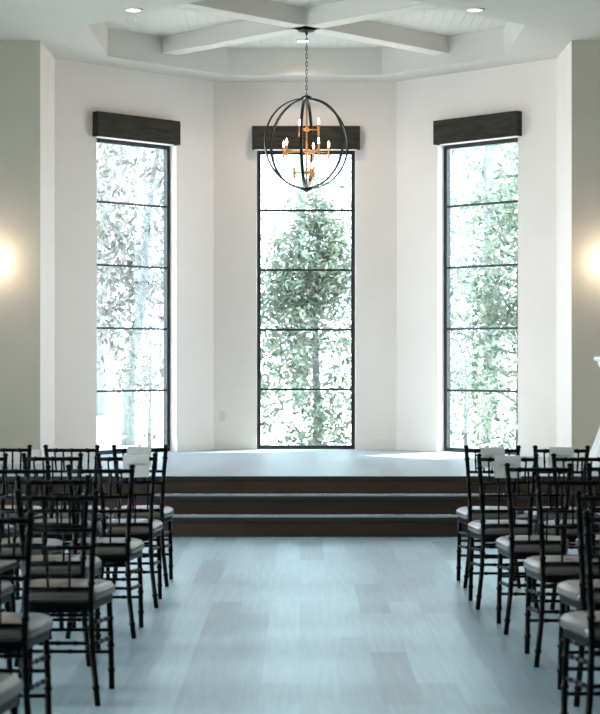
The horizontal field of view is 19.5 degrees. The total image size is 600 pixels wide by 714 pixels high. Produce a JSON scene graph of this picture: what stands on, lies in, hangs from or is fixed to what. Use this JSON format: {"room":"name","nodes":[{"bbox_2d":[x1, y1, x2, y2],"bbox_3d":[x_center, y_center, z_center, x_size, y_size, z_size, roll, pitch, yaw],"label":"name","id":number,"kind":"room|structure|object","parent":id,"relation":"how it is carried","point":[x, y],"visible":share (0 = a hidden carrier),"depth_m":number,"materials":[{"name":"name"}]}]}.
{"room":"event hall","nodes":[
{"label":"event hall","id":0,"kind":"room"},
{"bbox_2d":[0,40,39,449],"bbox_3d":[-4.500,-0.768,16.840,4.000,4.556,0.012,0,0,0],"label":"wall","id":1,"kind":"structure","parent":0,"point":[19,59],"depth_m":16.84,"materials":[{"name":"grey paint"}]},
{"bbox_2d":[0,450,39,463],"bbox_3d":[-4.500,0.958,16.827,4.000,0.135,0.014,0,0,0],"label":"baseboard","id":2,"kind":"structure","parent":1,"relation":"attached to","point":[16,455],"depth_m":16.82,"materials":[{"name":"beige paint"}]},
{"bbox_2d":[40,41,54,448],"bbox_3d":[-2.600,-0.995,17.340,0.200,4.101,0.985,0,0,0],"label":"wall","id":3,"kind":"structure","parent":0,"point":[47,61],"depth_m":17.26,"materials":[{"name":"white paint"}]},
{"bbox_2d":[40,444,55,462],"bbox_3d":[-2.494,0.958,17.340,0.014,0.135,0.985,0,0,0],"label":"baseboard","id":4,"kind":"structure","parent":3,"relation":"attached to","point":[51,454],"depth_m":17.37,"materials":[{"name":"beige paint"}]},
{"bbox_2d":[55,58,213,450],"bbox_3d":[-1.799,-1.010,18.670,2.176,4.071,0.200,0,0,-45],"label":"wall","id":5,"kind":"structure","parent":0,"point":[82,89],"depth_m":18.45,"materials":[{"name":"white paint"}]},
{"bbox_2d":[97,138,169,454],"bbox_3d":[-1.824,-0.636,18.695,1.091,3.322,0.060,0,0,-45],"label":"window","id":6,"kind":"structure","parent":5,"relation":"in","point":[166,149],"depth_m":19.03,"materials":[{"name":"black metal"}]},
{"bbox_2d":[55,437,213,456],"bbox_3d":[-1.724,0.958,18.594,2.176,0.135,0.014,0,0,-45],"label":"baseboard","id":7,"kind":"structure","parent":5,"relation":"attached to","point":[191,444],"depth_m":19.01,"materials":[{"name":"beige paint"}]},
{"bbox_2d":[93,111,180,145],"bbox_3d":[-1.722,-2.418,18.543,1.132,0.257,0.090,0,0,-45],"label":"window valance","id":8,"kind":"object","parent":5,"relation":"attached to","point":[105,124],"visible":1,"depth_m":18.48,"materials":[{"name":"brown wood"}]},
{"bbox_2d":[0,449,597,475],"bbox_3d":[0.000,1.040,17.318,13.000,0.030,4.496,0,0,0],"label":"floor","id":9,"kind":"structure","parent":0,"point":[259,462],"depth_m":16.84,"materials":[{"name":"grey wood"}]},
{"bbox_2d":[0,476,598,479],"bbox_3d":[0.000,1.043,15.075,13.000,0.028,0.014,0,0,0],"label":"trim","id":10,"kind":"structure","parent":9,"relation":"attached to","point":[8,477],"depth_m":15.07,"materials":[{"name":"black wood"}]},
{"bbox_2d":[0,480,598,493],"bbox_3d":[0.000,1.117,15.240,13.000,0.125,0.300,0,0,0],"label":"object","id":11,"kind":"structure","parent":9,"relation":"attached to","point":[171,486],"depth_m":15.09,"materials":[{"name":"brown wood"}]},
{"bbox_2d":[588,427,599,466],"bbox_3d":[2.955,0.693,16.000,0.724,0.665,0.724,0,0,0],"label":"pedestal","id":12,"kind":"object","parent":9,"relation":"on","point":[595,450],"visible":0.52,"depth_m":15.94,"materials":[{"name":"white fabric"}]},
{"bbox_2d":[594,357,599,366],"bbox_3d":[2.955,0.179,16.000,0.532,0.362,0.532,0,0,0],"label":"vase","id":13,"kind":"object","parent":12,"relation":"on","point":[597,359],"visible":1,"depth_m":15.95,"materials":[{"name":"white ceramic"}]},
{"bbox_2d":[0,537,599,713],"bbox_3d":[0.000,1.560,5.950,13.000,0.100,17.900,0,0,0],"label":"floor","id":14,"kind":"structure","parent":0,"point":[241,625],"depth_m":9.42,"materials":[{"name":"grey wood"}]},
{"bbox_2d":[0,581,13,674],"bbox_3d":[-1.504,1.043,7.768,0.417,0.938,0.442,0,0,-1],"label":"chair","id":15,"kind":"object","parent":14,"relation":"on","point":[7,588],"visible":0.37,"depth_m":7.91,"materials":[{"name":"black paint"}]},
{"bbox_2d":[1,581,13,594],"bbox_3d":[-1.505,1.035,7.800,0.417,0.070,0.379,0,0,-1],"label":"cushion","id":16,"kind":"object","parent":15,"relation":"on","point":[7,588],"depth_m":7.87,"materials":[{"name":"fabric"}]},
{"bbox_2d":[0,560,16,653],"bbox_3d":[-1.647,1.043,8.708,0.417,0.938,0.442,0,0,1],"label":"chair","id":17,"kind":"object","parent":14,"relation":"on","point":[7,567],"visible":0.37,"depth_m":8.81,"materials":[{"name":"black paint"}]},
{"bbox_2d":[0,560,16,570],"bbox_3d":[-1.646,1.035,8.739,0.417,0.070,0.379,0,0,1],"label":"cushion","id":18,"kind":"object","parent":17,"relation":"on","point":[5,565],"depth_m":8.76,"materials":[{"name":"fabric"}]},
{"bbox_2d":[0,453,19,607],"bbox_3d":[-1.939,1.043,10.681,0.417,0.938,0.442,0,0,-2],"label":"chair","id":19,"kind":"object","parent":14,"relation":"on","point":[4,458],"visible":0.27,"depth_m":10.53,"materials":[{"name":"black paint"}]},
{"bbox_2d":[4,524,17,532],"bbox_3d":[-1.940,1.035,10.712,0.417,0.070,0.379,0,0,-2],"label":"cushion","id":20,"kind":"object","parent":19,"relation":"on","point":[5,525],"depth_m":10.67,"materials":[{"name":"fabric"}]},
{"bbox_2d":[0,673,22,713],"bbox_3d":[-1.087,1.043,5.405,0.417,0.938,0.442,0,0,-2],"label":"chair","id":21,"kind":"object","parent":14,"relation":"on","point":[11,686],"visible":1,"depth_m":5.49,"materials":[{"name":"white fabric"}]},
{"bbox_2d":[0,444,42,519],"bbox_3d":[-1.939,1.043,11.697,0.417,0.938,0.442,0,0,2],"label":"chair","id":22,"kind":"object","parent":14,"relation":"on","point":[28,450],"visible":0.16,"depth_m":11.51,"materials":[{"name":"black paint"}]},
{"bbox_2d":[4,505,40,517],"bbox_3d":[-1.938,1.035,11.728,0.417,0.070,0.379,0,0,2],"label":"cushion","id":23,"kind":"object","parent":22,"relation":"on","point":[7,507],"depth_m":11.60,"materials":[{"name":"fabric"}]},
{"bbox_2d":[0,511,52,713],"bbox_3d":[-1.178,1.043,6.727,0.417,0.938,0.442,0,0,-1],"label":"chair","id":24,"kind":"object","parent":14,"relation":"on","point":[19,631],"visible":0.94,"depth_m":6.57,"materials":[{"name":"black paint"}]},
{"bbox_2d":[0,612,52,638],"bbox_3d":[-1.179,1.035,6.758,0.417,0.070,0.379,0,0,-1],"label":"cushion","id":25,"kind":"object","parent":24,"relation":"on","point":[13,625],"depth_m":6.66,"materials":[{"name":"fabric"}]},
{"bbox_2d":[0,464,63,638],"bbox_3d":[-1.515,1.043,9.548,0.417,0.938,0.442,0,0,0],"label":"chair","id":26,"kind":"object","parent":14,"relation":"on","point":[7,543],"visible":0.3,"depth_m":9.39,"materials":[{"name":"black paint"}]},
{"bbox_2d":[1,538,62,553],"bbox_3d":[-1.515,1.035,9.579,0.417,0.070,0.379,0,0,0],"label":"cushion","id":27,"kind":"object","parent":26,"relation":"on","point":[7,543],"depth_m":9.40,"materials":[{"name":"fabric"}]},
{"bbox_2d":[21,453,90,544],"bbox_3d":[-1.489,1.043,10.710,0.417,0.938,0.442,0,0,-1],"label":"chair","id":28,"kind":"object","parent":14,"relation":"on","point":[52,535],"visible":0.21,"depth_m":10.54,"materials":[{"name":"black paint"}]},
{"bbox_2d":[33,519,90,532],"bbox_3d":[-1.490,1.035,10.741,0.417,0.070,0.379,0,0,-1],"label":"cushion","id":29,"kind":"object","parent":28,"relation":"on","point":[37,521],"depth_m":10.62,"materials":[{"name":"fabric"}]},
{"bbox_2d":[14,475,101,666],"bbox_3d":[-1.212,1.043,8.733,0.417,0.938,0.442,0,0,-2],"label":"chair","id":30,"kind":"object","parent":14,"relation":"on","point":[58,564],"visible":0.45,"depth_m":8.57,"materials":[{"name":"black paint"}]},
{"bbox_2d":[20,555,101,574],"bbox_3d":[-1.213,1.035,8.765,0.417,0.070,0.379,0,0,-2],"label":"cushion","id":31,"kind":"object","parent":30,"relation":"on","point":[58,564],"depth_m":8.58,"materials":[{"name":"fabric"}]},
{"bbox_2d":[14,490,114,705],"bbox_3d":[-1.048,1.043,7.773,0.417,0.938,0.442,0,0,1],"label":"chair","id":32,"kind":"object","parent":14,"relation":"on","point":[47,594],"visible":0.7,"depth_m":7.61,"materials":[{"name":"black paint"}]},
{"bbox_2d":[29,579,114,599],"bbox_3d":[-1.048,1.035,7.804,0.417,0.070,0.379,0,0,1],"label":"cushion","id":33,"kind":"object","parent":32,"relation":"on","point":[40,589],"depth_m":7.63,"materials":[{"name":"fabric"}]},
{"bbox_2d":[43,445,109,577],"bbox_3d":[-1.493,1.043,11.677,0.417,0.938,0.442,0,0,1],"label":"chair","id":34,"kind":"object","parent":14,"relation":"on","point":[46,450],"visible":0.28,"depth_m":11.49,"materials":[{"name":"black paint"}]},
{"bbox_2d":[49,505,109,517],"bbox_3d":[-1.493,1.035,11.708,0.417,0.070,0.379,0,0,1],"label":"cushion","id":35,"kind":"object","parent":34,"relation":"on","point":[51,515],"depth_m":11.53,"materials":[{"name":"fabric"}]},
{"bbox_2d":[65,464,144,638],"bbox_3d":[-1.071,1.043,9.575,0.417,0.938,0.442,0,0,-1],"label":"chair","id":36,"kind":"object","parent":14,"relation":"on","point":[127,549],"visible":0.62,"depth_m":9.42,"materials":[{"name":"black paint"}]},
{"bbox_2d":[70,538,144,553],"bbox_3d":[-1.072,1.035,9.607,0.417,0.070,0.379,0,0,-1],"label":"cushion","id":37,"kind":"object","parent":36,"relation":"on","point":[104,545],"depth_m":9.43,"materials":[{"name":"fabric"}]},
{"bbox_2d":[95,453,162,607],"bbox_3d":[-1.050,1.043,10.707,0.417,0.938,0.442,0,0,-3],"label":"chair","id":38,"kind":"object","parent":14,"relation":"on","point":[149,529],"visible":0.72,"depth_m":10.55,"materials":[{"name":"black paint"}]},
{"bbox_2d":[97,519,162,532],"bbox_3d":[-1.052,1.035,10.739,0.417,0.070,0.379,0,0,-3],"label":"cushion","id":39,"kind":"object","parent":38,"relation":"on","point":[118,525],"depth_m":10.56,"materials":[{"name":"fabric"}]},
{"bbox_2d":[123,454,149,477],"bbox_3d":[-0.983,0.653,10.505,0.156,0.133,0.058,-1,0,-3],"label":"card","id":40,"kind":"object","parent":38,"relation":"on","point":[141,462],"visible":0.83,"depth_m":10.49,"materials":[{"name":"paper"}]},
{"bbox_2d":[111,444,173,586],"bbox_3d":[-1.057,1.043,11.687,0.417,0.938,0.442,0,0,-2],"label":"chair","id":41,"kind":"object","parent":14,"relation":"on","point":[163,513],"visible":0.5,"depth_m":11.53,"materials":[{"name":"black paint"}]},
{"bbox_2d":[127,446,150,466],"bbox_3d":[-1.056,0.653,11.482,0.156,0.133,0.058,1,0,-2],"label":"card","id":42,"kind":"object","parent":41,"relation":"on","point":[131,450],"visible":0.41,"depth_m":11.47,"materials":[{"name":"paper"}]},
{"bbox_2d":[113,505,173,517],"bbox_3d":[-1.058,1.035,11.719,0.417,0.070,0.379,0,0,-2],"label":"cushion","id":43,"kind":"object","parent":41,"relation":"on","point":[142,511],"depth_m":11.54,"materials":[{"name":"fabric"}]},
{"bbox_2d":[18,521,536,536],"bbox_3d":[0.000,1.441,14.790,13.000,0.138,0.200,0,0,0],"label":"step","id":44,"kind":"structure","parent":14,"relation":"on","point":[179,528],"depth_m":14.69,"materials":[{"name":"brown wood"}]},
{"bbox_2d":[48,517,525,520],"bbox_3d":[0.000,1.360,14.673,13.000,0.028,0.010,0,0,0],"label":"trim","id":45,"kind":"structure","parent":44,"relation":"attached to","point":[173,518],"depth_m":14.67,"materials":[{"name":"black wood"}]},
{"bbox_2d":[48,515,525,516],"bbox_3d":[0.000,1.357,14.784,13.000,0.030,0.212,0,0,0],"label":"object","id":46,"kind":"structure","parent":44,"relation":"on","point":[48,515],"depth_m":14.72,"materials":[{"name":"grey wood"}]},
{"bbox_2d":[456,445,520,587],"bbox_3d":[1.257,1.043,11.620,0.417,0.938,0.442,0,0,0],"label":"chair","id":47,"kind":"object","parent":14,"relation":"on","point":[470,513],"visible":0.6,"depth_m":11.46,"materials":[{"name":"black paint"}]},
{"bbox_2d":[456,506,517,518],"bbox_3d":[1.257,1.035,11.652,0.417,0.070,0.379,0,0,0],"label":"cushion","id":48,"kind":"object","parent":47,"relation":"on","point":[469,512],"depth_m":11.47,"materials":[{"name":"fabric"}]},
{"bbox_2d":[480,447,504,467],"bbox_3d":[1.256,0.653,11.415,0.156,0.133,0.058,-1,0,0],"label":"card","id":49,"kind":"object","parent":47,"relation":"on","point":[486,452],"visible":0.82,"depth_m":11.40,"materials":[{"name":"paper"}]},
{"bbox_2d":[468,453,538,609],"bbox_3d":[1.242,1.043,10.645,0.417,0.938,0.442,0,0,1],"label":"chair","id":50,"kind":"object","parent":14,"relation":"on","point":[484,530],"visible":0.75,"depth_m":10.49,"materials":[{"name":"black paint"}]},
{"bbox_2d":[468,520,534,533],"bbox_3d":[1.242,1.035,10.676,0.417,0.070,0.379,0,0,1],"label":"cushion","id":51,"kind":"object","parent":50,"relation":"on","point":[477,526],"depth_m":10.49,"materials":[{"name":"fabric"}]},
{"bbox_2d":[494,455,520,477],"bbox_3d":[1.237,0.653,10.440,0.156,0.133,0.058,1,0,1],"label":"card","id":52,"kind":"object","parent":50,"relation":"on","point":[500,460],"visible":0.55,"depth_m":10.42,"materials":[{"name":"paper"}]},
{"bbox_2d":[496,463,572,634],"bbox_3d":[1.305,1.043,9.703,0.417,0.938,0.442,0,0,3],"label":"chair","id":53,"kind":"object","parent":14,"relation":"on","point":[521,547],"visible":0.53,"depth_m":9.54,"materials":[{"name":"black paint"}]},
{"bbox_2d":[496,535,569,552],"bbox_3d":[1.306,1.035,9.734,0.417,0.070,0.379,0,0,2],"label":"cushion","id":54,"kind":"object","parent":53,"relation":"on","point":[511,543],"depth_m":9.55,"materials":[{"name":"fabric"}]},
{"bbox_2d":[524,445,589,583],"bbox_3d":[1.709,1.043,11.597,0.417,0.938,0.442,0,0,2],"label":"chair","id":55,"kind":"object","parent":14,"relation":"on","point":[551,516],"visible":0.25,"depth_m":11.43,"materials":[{"name":"black paint"}]},
{"bbox_2d":[524,506,576,518],"bbox_3d":[1.710,1.035,11.629,0.417,0.070,0.379,0,0,2],"label":"cushion","id":56,"kind":"object","parent":55,"relation":"on","point":[535,513],"depth_m":11.45,"materials":[{"name":"fabric"}]},
{"bbox_2d":[549,447,573,467],"bbox_3d":[1.701,0.653,11.392,0.156,0.133,0.058,1,0,2],"label":"card","id":57,"kind":"object","parent":55,"relation":"on","point":[561,452],"visible":0.8,"depth_m":11.37,"materials":[{"name":"paper"}]},
{"bbox_2d":[524,475,599,667],"bbox_3d":[1.336,1.043,8.704,0.417,0.938,0.442,0,0,3],"label":"chair","id":58,"kind":"object","parent":14,"relation":"on","point":[543,568],"visible":0.8,"depth_m":8.55,"materials":[{"name":"black paint"}]},
{"bbox_2d":[524,555,598,575],"bbox_3d":[1.337,1.035,8.736,0.417,0.070,0.379,0,0,2],"label":"cushion","id":59,"kind":"object","parent":58,"relation":"on","point":[542,565],"depth_m":8.56,"materials":[{"name":"fabric"}]},
{"bbox_2d":[544,453,599,609],"bbox_3d":[1.689,1.043,10.649,0.417,0.938,0.442,0,0,1],"label":"chair","id":60,"kind":"object","parent":14,"relation":"on","point":[572,535],"visible":0.3,"depth_m":10.48,"materials":[{"name":"black paint"}]},
{"bbox_2d":[544,520,599,533],"bbox_3d":[1.690,1.035,10.681,0.417,0.070,0.379,0,0,1],"label":"cushion","id":61,"kind":"object","parent":60,"relation":"on","point":[550,522],"depth_m":10.50,"materials":[{"name":"fabric"}]},
{"bbox_2d":[557,490,599,706],"bbox_3d":[1.370,1.043,7.750,0.417,0.938,0.442,0,0,0],"label":"chair","id":62,"kind":"object","parent":14,"relation":"on","point":[573,593],"visible":0.59,"depth_m":7.59,"materials":[{"name":"black paint"}]},
{"bbox_2d":[557,579,599,600],"bbox_3d":[1.370,1.035,7.781,0.417,0.070,0.379,0,0,0],"label":"cushion","id":63,"kind":"object","parent":62,"relation":"on","point":[569,590],"depth_m":7.72,"materials":[{"name":"fabric"}]},
{"bbox_2d":[560,510,599,713],"bbox_3d":[1.242,1.043,6.776,0.417,0.938,0.442,0,0,-1],"label":"chair","id":64,"kind":"object","parent":14,"relation":"on","point":[582,627],"visible":1,"depth_m":6.62,"materials":[{"name":"black paint"}]},
{"bbox_2d":[560,611,599,636],"bbox_3d":[1.241,1.035,6.807,0.417,0.070,0.379,0,0,-1],"label":"cushion","id":65,"kind":"object","parent":64,"relation":"on","point":[575,623],"depth_m":6.76,"materials":[{"name":"fabric"}]},
{"bbox_2d":[575,462,599,609],"bbox_3d":[1.757,1.043,9.731,0.417,0.938,0.442,0,0,4],"label":"chair","id":66,"kind":"object","parent":14,"relation":"on","point":[595,538],"visible":0.2,"depth_m":9.55,"materials":[{"name":"black paint"}]},
{"bbox_2d":[575,535,599,545],"bbox_3d":[1.759,1.035,9.762,0.417,0.070,0.379,0,0,4],"label":"cushion","id":67,"kind":"object","parent":66,"relation":"on","point":[595,538],"depth_m":9.59,"materials":[{"name":"fabric"}]},
{"bbox_2d":[0,0,599,81],"bbox_3d":[0.000,-3.192,8.183,13.400,0.293,22.766,0,0,0],"label":"ceiling","id":68,"kind":"structure","parent":0,"point":[73,30],"depth_m":17.80,"materials":[{"name":"paint"}]},
{"bbox_2d":[124,8,142,11],"bbox_3d":[-1.461,-3.039,15.332,0.170,0.011,0.170,0,0,0],"label":"recessed light","id":69,"kind":"object","parent":68,"relation":"in","point":[125,9],"visible":1,"depth_m":15.30,"materials":[{"name":"beige paint"}]},
{"bbox_2d":[465,8,484,11],"bbox_3d":[1.533,-3.039,15.332,0.170,0.011,0.170,0,0,0],"label":"recessed light","id":70,"kind":"object","parent":68,"relation":"in","point":[467,9],"visible":1,"depth_m":15.31,"materials":[{"name":"beige paint"}]},
{"bbox_2d":[0,500,599,514],"bbox_3d":[0.000,1.276,14.990,13.000,0.132,0.200,0,0,0],"label":"step","id":71,"kind":"structure","parent":0,"point":[180,507],"depth_m":14.89,"materials":[{"name":"brown wood"}]},
{"bbox_2d":[5,494,478,495],"bbox_3d":[0.000,1.195,14.984,13.000,0.030,0.212,0,0,0],"label":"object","id":72,"kind":"structure","parent":71,"relation":"on","point":[8,494],"depth_m":15.02,"materials":[{"name":"brown wood"}]},
{"bbox_2d":[0,496,574,499],"bbox_3d":[0.000,1.198,14.873,13.000,0.028,0.010,0,0,0],"label":"trim","id":73,"kind":"structure","parent":71,"relation":"attached to","point":[137,497],"depth_m":14.87,"materials":[{"name":"black wood"}]},
{"bbox_2d":[214,82,396,436],"bbox_3d":[0.057,-1.010,19.466,2.027,4.071,0.200,0,0,0],"label":"wall","id":74,"kind":"structure","parent":0,"point":[238,106],"depth_m":19.37,"materials":[{"name":"white paint"}]},
{"bbox_2d":[219,411,225,420],"bbox_3d":[-0.860,0.653,19.360,0.072,0.120,0.012,0,0,0],"label":"wall outlet","id":75,"kind":"object","parent":74,"relation":"attached to","point":[222,414],"visible":1,"depth_m":19.36,"materials":[{"name":"beige plastic"}]},
{"bbox_2d":[214,437,395,449],"bbox_3d":[0.057,0.958,19.359,2.027,0.135,0.014,0,0,0],"label":"baseboard","id":76,"kind":"structure","parent":74,"relation":"attached to","point":[220,443],"depth_m":19.35,"materials":[{"name":"beige paint"}]},
{"bbox_2d":[257,151,354,448],"bbox_3d":[0.067,-0.636,19.501,1.091,3.322,0.060,0,0,0],"label":"window","id":77,"kind":"structure","parent":74,"relation":"in","point":[259,153],"depth_m":19.47,"materials":[{"name":"black metal"}]},
{"bbox_2d":[252,126,359,149],"bbox_3d":[0.067,-2.418,19.321,1.190,0.257,0.090,0,0,0],"label":"window valance","id":78,"kind":"object","parent":74,"relation":"attached to","point":[332,134],"visible":0.89,"depth_m":19.28,"materials":[{"name":"brown wood"}]},
{"bbox_2d":[105,0,506,47],"bbox_3d":[0.057,-3.364,16.896,4.093,0.050,4.093,0,0,0],"label":"ceiling","id":79,"kind":"structure","parent":0,"point":[442,21],"depth_m":17.57,"materials":[{"name":"beige"}]},
{"bbox_2d":[295,39,310,42],"bbox_3d":[0.031,-3.333,18.471,0.170,0.011,0.170,0,0,0],"label":"recessed light","id":80,"kind":"object","parent":79,"relation":"in","point":[299,40],"visible":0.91,"depth_m":18.46,"materials":[{"name":"beige paint"}]},
{"bbox_2d":[162,0,448,54],"bbox_3d":[0.057,-3.254,16.896,2.990,0.170,2.990,0,0,0],"label":"beams","id":81,"kind":"structure","parent":79,"relation":"attached to","point":[263,19],"depth_m":17.05,"materials":[{"name":"white paint"}]},
{"bbox_2d":[264,27,348,192],"bbox_3d":[0.064,-2.377,16.896,0.820,1.584,0.876,0,0,0],"label":"orb chandelier","id":82,"kind":"object","parent":81,"relation":"hanging from","point":[306,30],"visible":1,"depth_m":16.88,"materials":[{"name":"brown metal"}]},
{"bbox_2d":[397,58,555,451],"bbox_3d":[1.912,-1.010,18.670,2.176,4.071,0.200,0,0,45],"label":"wall","id":83,"kind":"structure","parent":0,"point":[529,88],"depth_m":18.87,"materials":[{"name":"white paint"}]},
{"bbox_2d":[396,437,555,456],"bbox_3d":[1.837,0.958,18.594,2.176,0.135,0.014,0,0,45],"label":"baseboard","id":84,"kind":"structure","parent":83,"relation":"attached to","point":[414,444],"depth_m":19.02,"materials":[{"name":"beige paint"}]},
{"bbox_2d":[433,111,521,144],"bbox_3d":[1.867,-2.418,18.511,1.132,0.257,0.090,0,0,45],"label":"window valance","id":85,"kind":"object","parent":83,"relation":"attached to","point":[503,124],"visible":1,"depth_m":18.44,"materials":[{"name":"brown wood"}]},
{"bbox_2d":[444,138,517,454],"bbox_3d":[1.972,-0.636,18.660,1.091,3.322,0.060,0,0,45],"label":"window","id":86,"kind":"structure","parent":83,"relation":"in","point":[447,148],"depth_m":19.00,"materials":[{"name":"black metal"}]},
{"bbox_2d":[556,41,571,446],"bbox_3d":[2.714,-0.995,17.340,0.200,4.101,0.985,0,0,0],"label":"wall","id":87,"kind":"structure","parent":0,"point":[564,60],"depth_m":17.29,"materials":[{"name":"white paint"}]},
{"bbox_2d":[572,40,599,449],"bbox_3d":[4.557,-0.768,16.840,3.886,4.556,0.012,0,0,0],"label":"wall","id":88,"kind":"structure","parent":0,"point":[585,53],"depth_m":16.84,"materials":[{"name":"grey paint"}]},
{"bbox_2d":[574,450,590,463],"bbox_3d":[4.557,0.958,16.827,3.886,0.135,0.014,0,0,0],"label":"baseboard","id":89,"kind":"structure","parent":88,"relation":"attached to","point":[575,454],"depth_m":16.82,"materials":[{"name":"beige paint"}]},
{"label":"outside","id":90,"kind":"structure","parent":0,"visible":0},
{"bbox_2d":[97,375,515,449],"bbox_3d":[0.000,1.310,69.956,120.000,0.200,100.089,0,0,0],"label":"ground","id":91,"kind":"structure","parent":90,"point":[106,425],"depth_m":33.88,"materials":[{"name":"white"}]},
{"bbox_2d":[97,144,162,445],"bbox_3d":[-2.125,-1.554,24.051,2.660,5.532,2.416,0,0,0],"label":"leaning tree","id":92,"kind":"object","parent":91,"relation":"on","point":[138,289],"visible":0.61,"depth_m":23.89,"materials":[{"name":"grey plant"}]},
{"bbox_2d":[97,143,162,415],"bbox_3d":[-3.941,-4.230,36.153,6.834,10.889,5.718,0,0,0],"label":"tree","id":93,"kind":"object","parent":91,"relation":"on","point":[102,410],"visible":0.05,"depth_m":35.90,"materials":[{"name":"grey plant"}]},
{"bbox_2d":[97,143,162,307],"bbox_3d":[-3.425,-2.337,28.554,2.522,7.100,2.396,0,0,0],"label":"forked tree","id":94,"kind":"object","parent":91,"relation":"on","point":[105,160],"visible":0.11,"depth_m":28.34,"materials":[{"name":"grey plant"}]},
{"bbox_2d":[104,319,162,447],"bbox_3d":[-1.885,0.380,22.616,1.224,1.781,1.430,0,0,0],"label":"young tree","id":95,"kind":"object","parent":91,"relation":"on","point":[144,365],"visible":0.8,"depth_m":22.48,"materials":[{"name":"grey plant"}]},
{"bbox_2d":[261,165,350,444],"bbox_3d":[0.121,-0.492,22.948,2.638,4.335,2.823,0,0,34],"label":"magnolia tree","id":96,"kind":"object","parent":91,"relation":"on","point":[291,297],"visible":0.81,"depth_m":22.74,"materials":[{"name":"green plant"}]},
{"bbox_2d":[261,155,350,402],"bbox_3d":[0.332,-5.618,46.035,6.164,13.666,6.794,0,0,25],"label":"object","id":97,"kind":"object","parent":91,"relation":"on","point":[291,160],"visible":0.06,"depth_m":45.90,"materials":[{"name":"green plant"}]},
{"bbox_2d":[450,146,516,410],"bbox_3d":[4.136,-4.554,37.080,5.930,11.538,6.304,0,0,0],"label":"tree","id":98,"kind":"object","parent":91,"relation":"on","point":[452,173],"visible":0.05,"depth_m":36.93,"materials":[{"name":"green plant"}]},
{"bbox_2d":[450,143,517,448],"bbox_3d":[2.769,-0.754,22.550,2.635,4.630,2.767,0,0,-28],"label":"tree","id":99,"kind":"object","parent":91,"relation":"on","point":[492,317],"visible":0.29,"depth_m":22.35,"materials":[{"name":"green plant"}]},
{"bbox_2d":[450,142,517,443],"bbox_3d":[2.603,-2.071,24.619,2.486,7.016,3.096,0,0,37],"label":"tree","id":100,"kind":"object","parent":91,"relation":"on","point":[469,232],"visible":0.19,"depth_m":24.44,"materials":[{"name":"green plant"}]},
{"bbox_2d":[450,329,517,448],"bbox_3d":[1.937,0.535,20.920,1.588,1.762,1.340,0,0,0],"label":"tree","id":101,"kind":"object","parent":91,"relation":"on","point":[463,400],"visible":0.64,"depth_m":20.84,"materials":[{"name":"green plant"}]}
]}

